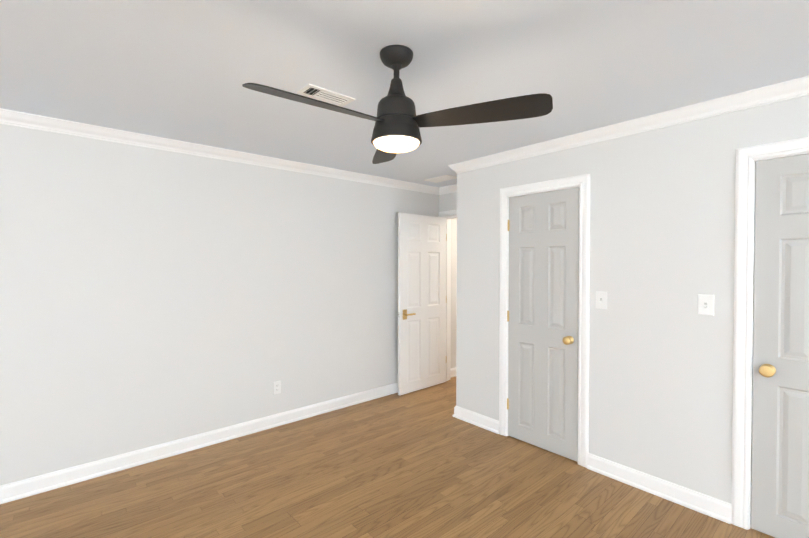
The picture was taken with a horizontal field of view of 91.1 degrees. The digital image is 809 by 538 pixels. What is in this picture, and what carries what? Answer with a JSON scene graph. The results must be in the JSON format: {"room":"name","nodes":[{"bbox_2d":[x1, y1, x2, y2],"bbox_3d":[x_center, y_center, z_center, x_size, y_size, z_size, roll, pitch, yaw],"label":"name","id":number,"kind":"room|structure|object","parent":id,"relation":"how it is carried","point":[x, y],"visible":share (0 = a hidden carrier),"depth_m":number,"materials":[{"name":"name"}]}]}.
{"room":"empty bedroom","nodes":[
{"label":"empty bedroom","id":0,"kind":"room"},
{"bbox_2d":[0,124,456,484],"bbox_3d":[-1.102,0.217,3.737,10.740,2.415,0.120,-1,1,-41],"label":"wall","id":1,"kind":"structure","parent":0,"point":[149,297],"depth_m":3.06,"materials":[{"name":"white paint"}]},
{"bbox_2d":[0,382,397,503],"bbox_3d":[-2.281,1.389,2.626,7.240,0.106,0.027,-1,1,-41],"label":"baseboard","id":2,"kind":"structure","parent":1,"relation":"attached to","point":[9,492],"depth_m":3.04,"materials":[{"name":"white wood"}]},
{"bbox_2d":[0,108,439,194],"bbox_3d":[-2.270,-0.933,2.579,7.240,0.080,0.057,-1,1,-41],"label":"crown molding","id":3,"kind":"structure","parent":1,"relation":"attached to","point":[7,117],"depth_m":3.07,"materials":[{"name":"white wood"}]},
{"bbox_2d":[273,381,280,394],"bbox_3d":[-1.161,1.082,3.614,0.070,0.115,0.008,-1,1,-41],"label":"electrical outlet plate","id":4,"kind":"object","parent":1,"relation":"attached to","point":[276,387],"visible":1,"depth_m":3.61,"materials":[{"name":"white plastic"}]},
{"bbox_2d":[451,367,455,376],"bbox_3d":[1.715,1.336,6.123,3.140,0.106,0.027,-1,1,-41],"label":"baseboard","id":5,"kind":"structure","parent":1,"relation":"attached to","point":[453,372],"depth_m":5.15,"materials":[{"name":"white wood"}]},
{"bbox_2d":[0,376,774,537],"bbox_3d":[1.176,1.494,1.152,10.740,0.060,7.040,-1,1,-41],"label":"floor","id":6,"kind":"structure","parent":0,"point":[423,463],"depth_m":2.55,"materials":[{"name":"brown wood"}]},
{"bbox_2d":[0,0,808,186],"bbox_3d":[1.176,-0.981,1.115,10.740,0.060,7.040,-1,1,-41],"label":"ceiling","id":7,"kind":"structure","parent":0,"point":[182,70],"depth_m":1.86,"materials":[{"name":"white paint"}]},
{"bbox_2d":[297,84,354,106],"bbox_3d":[-0.434,-0.964,2.211,0.290,0.008,0.140,-1,1,-41],"label":"ceiling vent","id":8,"kind":"object","parent":7,"relation":"in","point":[323,94],"visible":0.98,"depth_m":2.20,"materials":[{"name":"white metal"}]},
{"bbox_2d":[242,45,552,163],"bbox_3d":[-0.125,-0.745,1.678,1.050,0.429,1.171,-1,1,-41],"label":"ceiling fan","id":9,"kind":"object","parent":7,"relation":"hanging from","point":[399,123],"visible":1,"depth_m":1.68,"materials":[{"name":"grey metal"}]},
{"bbox_2d":[424,175,456,182],"bbox_3d":[0.409,-0.997,4.391,0.200,0.009,0.360,-1,1,-41],"label":"ceiling vent","id":10,"kind":"object","parent":7,"relation":"in","point":[442,178],"visible":0.94,"depth_m":4.36,"materials":[{"name":"white metal"}]},
{"bbox_2d":[439,192,456,211],"bbox_3d":[0.789,0.203,4.688,0.120,2.415,0.940,-1,1,-41],"label":"wall","id":11,"kind":"structure","parent":0,"point":[448,202],"depth_m":4.87,"materials":[{"name":"white paint"}]},
{"bbox_2d":[398,213,446,394],"bbox_3d":[0.230,0.388,4.665,0.801,2.030,0.148,-1,1,-41],"label":"hall door","id":12,"kind":"structure","parent":11,"relation":"in","point":[422,239],"depth_m":4.62,"materials":[{"name":"white wood"}]},
{"bbox_2d":[439,210,456,380],"bbox_3d":[0.788,0.350,4.692,0.158,2.121,0.926,-1,1,-41],"label":"door frame","id":13,"kind":"structure","parent":11,"relation":"attached to","point":[448,233],"depth_m":4.98,"materials":[{"name":"white wood"}]},
{"bbox_2d":[440,184,456,194],"bbox_3d":[0.742,-0.963,4.589,0.057,0.080,0.880,-1,1,-41],"label":"crown molding","id":14,"kind":"structure","parent":11,"relation":"attached to","point":[451,188],"depth_m":4.82,"materials":[{"name":"white wood"}]},
{"bbox_2d":[456,95,808,502],"bbox_3d":[2.475,0.249,1.646,0.120,2.415,5.860,-1,1,-41],"label":"wall","id":15,"kind":"structure","parent":0,"point":[662,228],"depth_m":2.56,"materials":[{"name":"white paint"}]},
{"bbox_2d":[456,406,498,433],"bbox_3d":[0.661,1.374,3.625,0.027,0.106,0.479,-1,1,-41],"label":"baseboard","id":16,"kind":"structure","parent":15,"relation":"attached to","point":[482,421],"depth_m":3.61,"materials":[{"name":"white wood"}]},
{"bbox_2d":[507,187,578,461],"bbox_3d":[1.068,0.411,3.145,0.102,2.030,0.610,-1,1,-41],"label":"closet door","id":17,"kind":"structure","parent":15,"relation":"in","point":[542,321],"depth_m":3.13,"materials":[{"name":"grey wood"}]},
{"bbox_2d":[499,174,589,467],"bbox_3d":[1.127,0.404,3.189,0.120,2.059,0.642,-1,1,-41],"label":"door frame","id":18,"kind":"structure","parent":15,"relation":"attached to","point":[508,281],"depth_m":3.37,"materials":[{"name":"white wood"}]},
{"bbox_2d":[596,291,606,308],"bbox_3d":[1.380,0.219,2.789,0.022,0.122,0.078,-1,1,-41],"label":"switch plate","id":19,"kind":"object","parent":15,"relation":"attached to","point":[601,299],"visible":1,"depth_m":2.79,"materials":[{"name":"white plastic"}]},
{"bbox_2d":[448,76,808,173],"bbox_3d":[2.363,-0.919,1.622,0.057,0.080,5.837,-1,1,-41],"label":"crown molding","id":20,"kind":"structure","parent":15,"relation":"attached to","point":[783,91],"depth_m":2.50,"materials":[{"name":"white wood"}]},
{"bbox_2d":[587,453,730,523],"bbox_3d":[1.591,1.390,2.562,0.027,0.106,0.812,-1,1,-41],"label":"baseboard","id":21,"kind":"structure","parent":15,"relation":"attached to","point":[713,507],"depth_m":2.51,"materials":[{"name":"white wood"}]},
{"bbox_2d":[698,294,713,315],"bbox_3d":[1.774,0.212,2.339,0.022,0.122,0.078,-1,1,-41],"label":"switch plate","id":22,"kind":"object","parent":15,"relation":"attached to","point":[705,304],"visible":1,"depth_m":2.34,"materials":[{"name":"white plastic"}]},
{"bbox_2d":[731,137,808,529],"bbox_3d":[2.166,0.421,2.002,0.120,2.059,0.642,-1,1,-41],"label":"door frame","id":23,"kind":"structure","parent":15,"relation":"attached to","point":[753,324],"depth_m":2.19,"materials":[{"name":"white wood"}]},
{"bbox_2d":[751,154,808,537],"bbox_3d":[2.117,0.429,1.953,0.093,2.030,0.610,-1,1,-41],"label":"closet door","id":24,"kind":"structure","parent":15,"relation":"in","point":[780,464],"depth_m":2.11,"materials":[{"name":"grey wood"}]}
]}

